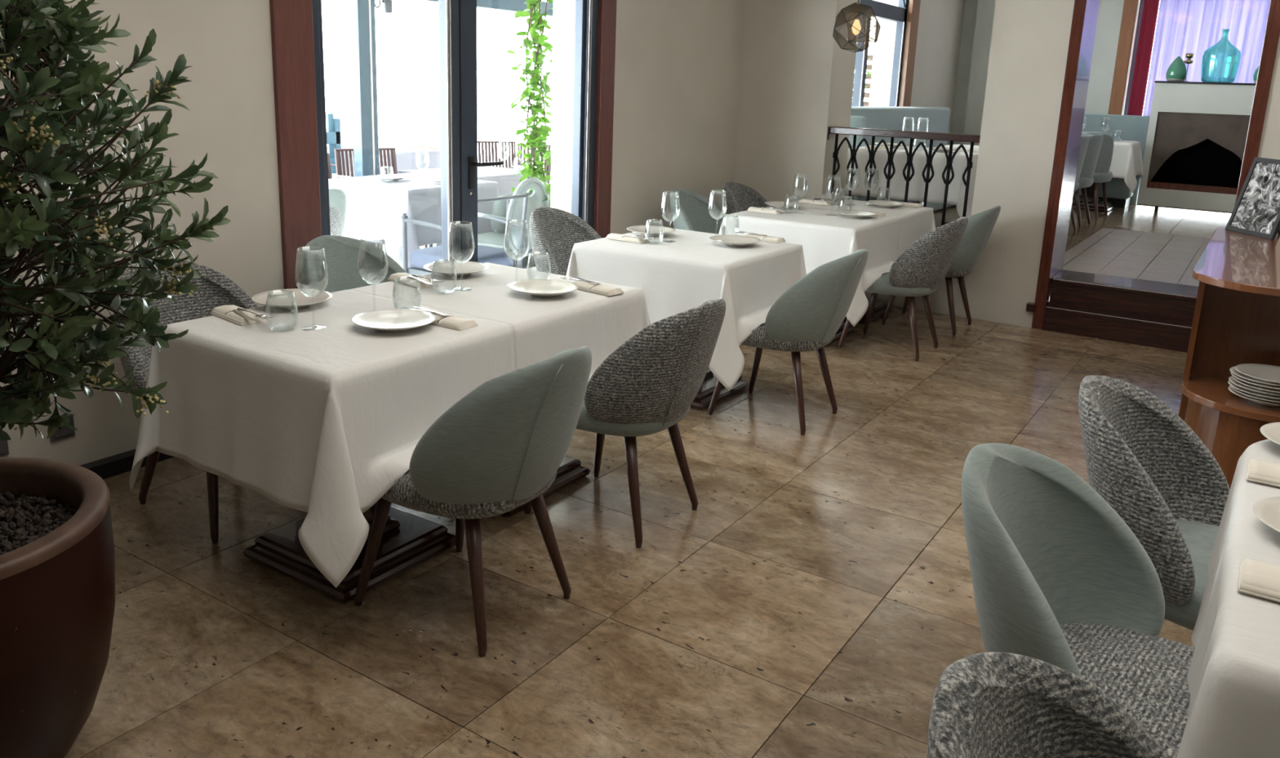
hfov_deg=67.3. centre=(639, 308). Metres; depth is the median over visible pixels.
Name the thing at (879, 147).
napkin
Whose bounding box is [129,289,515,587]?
tablecloth
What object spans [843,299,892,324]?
pedestal table
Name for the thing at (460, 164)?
door
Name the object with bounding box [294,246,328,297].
bowl
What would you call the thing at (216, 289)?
dining chair
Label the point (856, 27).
pendant lamp
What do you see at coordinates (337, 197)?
dining chair
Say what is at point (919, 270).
dining chair
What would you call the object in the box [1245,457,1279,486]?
napkin
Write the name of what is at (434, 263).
tumbler
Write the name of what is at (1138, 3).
trim
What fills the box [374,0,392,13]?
spotlight
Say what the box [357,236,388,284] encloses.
bowl
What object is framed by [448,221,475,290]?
wine glass
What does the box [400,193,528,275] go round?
armchair
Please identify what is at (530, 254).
tumbler
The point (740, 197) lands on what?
dining chair
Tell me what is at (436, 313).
fork
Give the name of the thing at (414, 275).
fork
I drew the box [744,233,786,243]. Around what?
napkin
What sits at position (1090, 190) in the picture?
pedestal table
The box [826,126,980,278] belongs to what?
balustrade
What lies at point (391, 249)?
floor
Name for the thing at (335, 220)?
dining chair
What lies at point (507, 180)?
tablecloth
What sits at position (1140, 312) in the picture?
wooden steps
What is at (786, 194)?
tumbler
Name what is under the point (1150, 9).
drape
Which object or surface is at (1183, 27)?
sheer curtain
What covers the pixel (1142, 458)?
dining chair
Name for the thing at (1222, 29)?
demijohn
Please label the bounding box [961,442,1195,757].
dining chair
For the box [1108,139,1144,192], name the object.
tablecloth
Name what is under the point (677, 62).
wall
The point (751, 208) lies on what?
napkin
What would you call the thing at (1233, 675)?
tablecloth
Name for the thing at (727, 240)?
plate
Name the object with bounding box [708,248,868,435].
dining chair
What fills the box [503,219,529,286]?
wine glass
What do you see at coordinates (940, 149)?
plate
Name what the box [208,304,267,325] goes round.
napkin
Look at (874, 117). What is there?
banquette
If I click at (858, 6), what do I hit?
socket
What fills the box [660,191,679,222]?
bowl
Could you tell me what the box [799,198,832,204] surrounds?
napkin
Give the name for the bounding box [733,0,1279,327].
wall
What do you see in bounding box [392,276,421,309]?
tumbler
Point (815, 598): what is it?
floor
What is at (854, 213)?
plate
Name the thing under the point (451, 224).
bowl
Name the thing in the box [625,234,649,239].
knife
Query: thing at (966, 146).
tablecloth
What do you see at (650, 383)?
dining chair
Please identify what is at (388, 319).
plate
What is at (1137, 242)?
floor
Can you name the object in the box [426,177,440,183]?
plate
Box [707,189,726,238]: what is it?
wine glass
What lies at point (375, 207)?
tablecloth
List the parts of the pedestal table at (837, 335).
moulding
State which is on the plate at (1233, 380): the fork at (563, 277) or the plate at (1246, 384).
the plate at (1246, 384)
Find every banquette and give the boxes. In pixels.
[844,106,953,211]
[1072,113,1150,208]
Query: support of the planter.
on the floor at (815, 598)
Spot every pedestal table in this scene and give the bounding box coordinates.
[243,501,455,602]
[503,455,590,515]
[690,368,748,409]
[824,320,853,346]
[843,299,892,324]
[906,200,923,205]
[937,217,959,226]
[1071,182,1114,212]
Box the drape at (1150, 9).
[1127,0,1159,115]
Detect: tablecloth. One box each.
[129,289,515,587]
[327,143,440,177]
[328,172,498,267]
[348,262,649,380]
[397,166,547,195]
[565,228,806,391]
[718,205,899,326]
[793,197,935,256]
[844,145,977,217]
[940,144,978,149]
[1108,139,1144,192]
[1176,439,1279,757]
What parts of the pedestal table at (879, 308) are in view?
moulding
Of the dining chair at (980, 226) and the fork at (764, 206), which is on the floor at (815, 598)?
the dining chair at (980, 226)
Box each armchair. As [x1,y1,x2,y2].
[327,153,382,250]
[334,147,427,248]
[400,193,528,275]
[428,195,550,268]
[477,141,526,168]
[510,143,551,171]
[545,150,551,183]
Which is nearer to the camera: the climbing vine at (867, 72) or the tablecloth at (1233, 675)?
the tablecloth at (1233, 675)
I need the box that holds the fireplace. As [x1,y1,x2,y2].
[1136,80,1256,213]
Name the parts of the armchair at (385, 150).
armrest, frame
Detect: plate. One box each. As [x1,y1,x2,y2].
[251,288,332,308]
[351,308,436,331]
[372,174,408,181]
[423,260,488,276]
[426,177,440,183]
[508,279,578,297]
[511,164,536,170]
[626,225,675,236]
[709,235,760,246]
[764,200,804,208]
[813,194,848,200]
[835,209,876,217]
[866,200,905,208]
[874,142,902,147]
[925,146,956,152]
[1227,380,1279,399]
[1227,385,1279,406]
[1228,376,1279,396]
[1229,366,1279,387]
[1230,385,1279,403]
[1231,372,1279,391]
[1231,375,1279,394]
[1235,363,1279,384]
[1253,496,1279,532]
[1259,422,1279,444]
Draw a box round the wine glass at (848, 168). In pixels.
[845,168,859,204]
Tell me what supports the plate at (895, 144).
on the tablecloth at (936, 187)
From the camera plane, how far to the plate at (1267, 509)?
1.78 m
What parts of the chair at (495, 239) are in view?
armrest, seat, backrest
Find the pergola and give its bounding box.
[348,0,877,248]
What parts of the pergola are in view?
post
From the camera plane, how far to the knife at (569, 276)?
3.65 m
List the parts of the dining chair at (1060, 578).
backrest, seat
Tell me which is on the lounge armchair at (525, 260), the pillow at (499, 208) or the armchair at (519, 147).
the pillow at (499, 208)
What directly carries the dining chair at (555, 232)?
on the floor at (815, 598)
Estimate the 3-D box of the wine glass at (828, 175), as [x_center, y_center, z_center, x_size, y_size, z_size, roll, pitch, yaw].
[1.192,-0.704,5.951,0.095,0.244,0.095,-7,16,-32]
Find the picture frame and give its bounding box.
[1225,156,1279,239]
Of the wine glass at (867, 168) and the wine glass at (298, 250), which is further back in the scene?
the wine glass at (867, 168)
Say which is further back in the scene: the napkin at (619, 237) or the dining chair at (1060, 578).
the napkin at (619, 237)
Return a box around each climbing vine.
[506,0,553,207]
[851,44,873,104]
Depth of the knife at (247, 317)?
2.92 m
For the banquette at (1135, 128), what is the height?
1.005 m
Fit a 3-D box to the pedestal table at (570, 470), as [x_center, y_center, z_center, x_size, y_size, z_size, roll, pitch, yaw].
[-0.539,0.291,3.639,0.765,0.745,0.735,10,16,32]
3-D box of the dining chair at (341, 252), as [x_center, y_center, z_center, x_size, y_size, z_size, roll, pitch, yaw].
[-1.086,0.142,3.994,0.639,0.834,0.542,9,15,26]
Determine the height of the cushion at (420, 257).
0.115 m
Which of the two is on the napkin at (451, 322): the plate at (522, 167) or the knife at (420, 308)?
the knife at (420, 308)
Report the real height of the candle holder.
0.300 m
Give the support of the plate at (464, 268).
on the tablecloth at (543, 327)
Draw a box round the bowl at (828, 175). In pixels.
[825,174,840,199]
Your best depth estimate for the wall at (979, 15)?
11.68 m
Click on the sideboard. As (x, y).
(1236, 321)
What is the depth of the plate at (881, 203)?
6.54 m
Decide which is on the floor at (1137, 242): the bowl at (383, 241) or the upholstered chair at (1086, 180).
the upholstered chair at (1086, 180)
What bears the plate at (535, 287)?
on the tablecloth at (543, 327)
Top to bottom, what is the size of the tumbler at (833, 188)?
0.113 m
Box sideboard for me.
[1177,226,1279,488]
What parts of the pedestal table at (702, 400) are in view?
moulding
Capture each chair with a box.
[113,259,257,543]
[300,235,406,292]
[328,188,346,235]
[329,206,342,235]
[354,346,591,657]
[477,177,549,256]
[524,298,725,547]
[528,206,601,275]
[669,187,724,234]
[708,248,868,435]
[723,181,769,213]
[838,216,968,360]
[881,205,1000,335]
[927,651,1171,757]
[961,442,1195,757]
[1070,135,1088,231]
[1074,133,1103,228]
[1078,375,1230,630]
[1081,131,1113,220]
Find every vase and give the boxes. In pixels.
[1165,56,1186,81]
[1253,64,1259,83]
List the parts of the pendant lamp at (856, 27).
bulb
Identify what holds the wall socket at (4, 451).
attached to the wall at (677, 62)
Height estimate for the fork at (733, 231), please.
0.009 m
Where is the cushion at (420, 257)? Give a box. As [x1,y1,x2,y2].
[409,244,514,269]
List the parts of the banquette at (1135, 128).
seat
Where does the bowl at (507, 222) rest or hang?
on the wine glass at (507, 222)
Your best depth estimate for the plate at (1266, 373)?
3.54 m
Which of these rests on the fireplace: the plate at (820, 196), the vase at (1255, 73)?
the vase at (1255, 73)
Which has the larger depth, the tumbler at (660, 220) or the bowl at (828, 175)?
the bowl at (828, 175)
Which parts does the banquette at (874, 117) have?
arm, backrest, seat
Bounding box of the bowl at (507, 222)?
[503,219,529,260]
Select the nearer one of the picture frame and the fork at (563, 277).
the fork at (563, 277)
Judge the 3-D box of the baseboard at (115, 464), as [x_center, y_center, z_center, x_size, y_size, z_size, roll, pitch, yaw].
[-1.582,0.464,4.246,0.055,0.058,8.400,10,16,32]
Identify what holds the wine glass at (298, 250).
on the tablecloth at (322, 422)
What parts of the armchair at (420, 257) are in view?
leg, seat frame, armrest, armrest, frame, leg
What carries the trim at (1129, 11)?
attached to the wall at (979, 15)
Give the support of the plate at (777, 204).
on the tablecloth at (824, 238)
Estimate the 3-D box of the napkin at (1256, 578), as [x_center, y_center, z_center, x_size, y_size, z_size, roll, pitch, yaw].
[1.070,0.447,1.520,0.210,0.021,0.115,10,16,32]
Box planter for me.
[0,456,115,757]
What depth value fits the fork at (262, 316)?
2.94 m
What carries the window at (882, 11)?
in the wall at (677, 62)
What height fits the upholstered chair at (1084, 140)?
0.858 m
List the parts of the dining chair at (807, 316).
leg, leg, seat, leg, backrest, leg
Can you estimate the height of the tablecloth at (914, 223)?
0.391 m
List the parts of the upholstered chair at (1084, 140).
leg, seat, backrest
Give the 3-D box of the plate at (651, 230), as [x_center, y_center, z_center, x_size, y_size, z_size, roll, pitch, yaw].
[0.058,-0.395,4.932,0.252,0.030,0.252,10,16,32]
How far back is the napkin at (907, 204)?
6.56 m
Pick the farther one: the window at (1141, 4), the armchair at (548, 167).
the window at (1141, 4)
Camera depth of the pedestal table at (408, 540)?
3.00 m
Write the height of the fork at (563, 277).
0.009 m
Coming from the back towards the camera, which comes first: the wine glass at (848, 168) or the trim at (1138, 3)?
the trim at (1138, 3)
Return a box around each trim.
[269,0,617,288]
[899,0,920,106]
[1031,0,1279,328]
[1107,0,1137,115]
[1121,0,1139,115]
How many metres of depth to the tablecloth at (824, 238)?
5.64 m
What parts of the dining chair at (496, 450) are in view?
leg, leg, seat, leg, backrest, leg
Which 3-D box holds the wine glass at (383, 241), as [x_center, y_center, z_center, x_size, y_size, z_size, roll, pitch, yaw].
[-0.855,-0.105,3.086,0.095,0.244,0.095,10,15,30]
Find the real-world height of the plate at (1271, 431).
0.030 m
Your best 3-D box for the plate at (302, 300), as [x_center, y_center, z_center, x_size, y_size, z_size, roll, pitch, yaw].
[-1.147,-0.027,3.177,0.252,0.030,0.252,10,16,32]
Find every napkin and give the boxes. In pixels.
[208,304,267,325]
[386,272,438,288]
[428,311,478,330]
[573,280,624,296]
[604,233,649,243]
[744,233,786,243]
[746,206,783,213]
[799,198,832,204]
[864,145,893,149]
[867,210,885,217]
[901,201,923,207]
[957,148,978,152]
[1237,557,1279,602]
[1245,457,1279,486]
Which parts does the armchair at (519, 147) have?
frame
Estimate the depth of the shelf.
3.53 m
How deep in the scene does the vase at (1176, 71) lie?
10.27 m
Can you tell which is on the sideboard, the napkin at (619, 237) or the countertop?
the countertop
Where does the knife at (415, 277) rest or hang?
on the napkin at (404, 276)
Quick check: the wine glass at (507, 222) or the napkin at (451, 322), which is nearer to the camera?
the napkin at (451, 322)
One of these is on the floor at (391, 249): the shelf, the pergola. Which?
the pergola
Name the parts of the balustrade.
handrail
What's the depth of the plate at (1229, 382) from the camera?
3.47 m
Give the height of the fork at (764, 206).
0.009 m
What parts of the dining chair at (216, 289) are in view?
leg, backrest, leg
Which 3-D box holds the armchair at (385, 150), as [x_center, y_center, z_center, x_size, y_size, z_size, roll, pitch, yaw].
[-2.231,-0.928,8.302,0.603,0.872,0.576,-10,18,-41]
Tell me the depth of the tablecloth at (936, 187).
7.33 m
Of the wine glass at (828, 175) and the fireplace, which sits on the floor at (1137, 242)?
the fireplace
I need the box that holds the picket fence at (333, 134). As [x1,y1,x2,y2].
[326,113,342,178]
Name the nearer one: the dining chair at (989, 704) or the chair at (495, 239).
the dining chair at (989, 704)
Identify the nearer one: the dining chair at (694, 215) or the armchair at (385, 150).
the dining chair at (694, 215)
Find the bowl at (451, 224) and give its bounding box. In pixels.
[448,221,475,262]
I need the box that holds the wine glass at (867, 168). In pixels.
[864,168,878,204]
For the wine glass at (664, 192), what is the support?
on the tablecloth at (677, 277)
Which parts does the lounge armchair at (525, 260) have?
frame, seat frame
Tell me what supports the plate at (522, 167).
on the tablecloth at (507, 180)
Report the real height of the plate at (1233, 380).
0.030 m
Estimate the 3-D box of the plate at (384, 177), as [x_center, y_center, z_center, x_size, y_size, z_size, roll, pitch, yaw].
[-1.819,-0.952,7.008,0.252,0.030,0.252,10,16,32]
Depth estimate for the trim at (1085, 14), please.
6.17 m
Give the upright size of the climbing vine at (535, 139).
2.453 m
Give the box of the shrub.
[0,0,231,440]
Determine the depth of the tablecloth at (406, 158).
9.86 m
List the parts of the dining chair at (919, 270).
leg, leg, seat, leg, backrest, leg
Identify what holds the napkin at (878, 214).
on the tablecloth at (824, 238)
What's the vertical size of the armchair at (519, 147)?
0.872 m
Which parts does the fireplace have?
board, panel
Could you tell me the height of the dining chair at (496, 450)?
0.834 m
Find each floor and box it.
[64,306,1193,757]
[332,155,551,271]
[933,204,1231,286]
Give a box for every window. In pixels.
[851,0,908,106]
[1123,0,1144,115]
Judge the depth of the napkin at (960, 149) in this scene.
7.53 m
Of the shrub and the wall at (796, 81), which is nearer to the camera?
the shrub
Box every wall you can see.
[0,0,964,465]
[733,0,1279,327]
[951,0,1140,145]
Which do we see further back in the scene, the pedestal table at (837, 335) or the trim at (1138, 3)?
the trim at (1138, 3)
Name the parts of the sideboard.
panel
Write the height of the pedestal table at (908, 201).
0.726 m
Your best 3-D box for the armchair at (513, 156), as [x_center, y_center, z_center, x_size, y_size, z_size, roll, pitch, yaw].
[-1.451,-1.254,9.809,0.603,0.872,0.576,-5,15,-26]
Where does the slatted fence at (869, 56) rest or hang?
on the floor at (391, 249)
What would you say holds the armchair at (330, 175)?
on the floor at (391, 249)
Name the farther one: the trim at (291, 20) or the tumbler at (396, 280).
the trim at (291, 20)
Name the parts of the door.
handle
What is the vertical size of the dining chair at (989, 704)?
0.834 m
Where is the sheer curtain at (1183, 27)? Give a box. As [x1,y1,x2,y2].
[1142,0,1271,115]
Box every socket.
[0,431,8,457]
[49,413,75,441]
[855,1,860,19]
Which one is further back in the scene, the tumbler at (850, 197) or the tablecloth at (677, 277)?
the tumbler at (850, 197)
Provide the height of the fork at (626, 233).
0.009 m
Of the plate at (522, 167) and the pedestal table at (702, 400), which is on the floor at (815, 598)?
the pedestal table at (702, 400)
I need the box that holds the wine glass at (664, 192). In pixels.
[660,191,679,242]
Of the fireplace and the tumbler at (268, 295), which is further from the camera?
the fireplace
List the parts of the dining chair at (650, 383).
leg, leg, seat, leg, backrest, leg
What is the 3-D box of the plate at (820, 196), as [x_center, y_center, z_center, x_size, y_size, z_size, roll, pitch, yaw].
[1.345,-0.781,6.774,0.252,0.030,0.252,10,16,32]
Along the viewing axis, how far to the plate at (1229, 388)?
3.48 m
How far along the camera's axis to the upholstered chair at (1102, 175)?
9.52 m
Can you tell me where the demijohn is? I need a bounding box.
[1200,29,1240,82]
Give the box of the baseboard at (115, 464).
[80,448,174,479]
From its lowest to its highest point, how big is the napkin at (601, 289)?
0.023 m
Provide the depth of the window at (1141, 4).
11.00 m
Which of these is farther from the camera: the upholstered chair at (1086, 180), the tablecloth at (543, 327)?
the upholstered chair at (1086, 180)
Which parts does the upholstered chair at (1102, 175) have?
leg, backrest, seat, leg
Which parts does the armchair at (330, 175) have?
frame, armrest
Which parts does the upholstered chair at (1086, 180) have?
leg, leg, seat, backrest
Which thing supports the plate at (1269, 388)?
on the plate at (1246, 384)
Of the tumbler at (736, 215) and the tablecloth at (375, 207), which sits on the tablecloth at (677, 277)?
the tumbler at (736, 215)
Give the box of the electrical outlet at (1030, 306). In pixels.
[1026,302,1036,311]
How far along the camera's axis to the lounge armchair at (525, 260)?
6.88 m
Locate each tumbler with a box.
[265,289,297,331]
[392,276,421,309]
[431,259,457,293]
[526,251,551,279]
[644,218,663,244]
[721,213,739,235]
[783,194,798,213]
[831,187,844,204]
[837,195,852,214]
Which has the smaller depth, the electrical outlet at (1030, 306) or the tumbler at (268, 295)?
the tumbler at (268, 295)
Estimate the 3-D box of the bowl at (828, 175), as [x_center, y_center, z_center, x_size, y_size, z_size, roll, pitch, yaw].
[1.194,-0.750,5.940,0.095,0.147,0.095,-7,16,-32]
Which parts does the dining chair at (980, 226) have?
leg, leg, leg, seat, leg, backrest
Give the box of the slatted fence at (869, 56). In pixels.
[851,54,873,106]
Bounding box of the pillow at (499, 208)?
[489,191,550,233]
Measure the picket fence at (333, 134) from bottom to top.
1.100 m
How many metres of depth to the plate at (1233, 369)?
3.48 m
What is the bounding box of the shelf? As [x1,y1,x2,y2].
[1181,375,1279,422]
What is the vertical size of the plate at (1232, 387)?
0.030 m
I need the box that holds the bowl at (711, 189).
[707,189,726,219]
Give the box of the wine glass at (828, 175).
[825,174,840,215]
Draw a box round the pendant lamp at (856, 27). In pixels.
[832,0,880,52]
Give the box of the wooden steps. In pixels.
[1042,270,1198,352]
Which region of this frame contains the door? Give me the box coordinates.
[311,0,598,262]
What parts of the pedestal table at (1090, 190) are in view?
moulding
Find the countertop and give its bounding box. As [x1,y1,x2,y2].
[1191,226,1279,296]
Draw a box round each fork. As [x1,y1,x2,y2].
[236,307,272,319]
[400,306,446,317]
[411,274,443,282]
[560,275,597,284]
[626,233,657,238]
[733,231,765,235]
[764,206,788,210]
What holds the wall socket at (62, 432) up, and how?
attached to the wall at (677, 62)
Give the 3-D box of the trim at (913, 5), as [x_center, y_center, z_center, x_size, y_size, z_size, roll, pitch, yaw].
[2.940,-2.807,10.469,0.045,2.100,0.250,10,16,32]
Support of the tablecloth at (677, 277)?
on the pedestal table at (702, 400)
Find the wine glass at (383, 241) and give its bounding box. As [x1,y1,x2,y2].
[357,236,388,311]
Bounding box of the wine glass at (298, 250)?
[294,246,328,330]
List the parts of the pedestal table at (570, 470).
moulding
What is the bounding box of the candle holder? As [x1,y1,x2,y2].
[1183,53,1193,81]
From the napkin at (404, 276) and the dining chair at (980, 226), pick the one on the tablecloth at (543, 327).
the napkin at (404, 276)
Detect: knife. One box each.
[232,309,257,320]
[408,275,431,284]
[412,306,449,315]
[568,275,599,284]
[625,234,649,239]

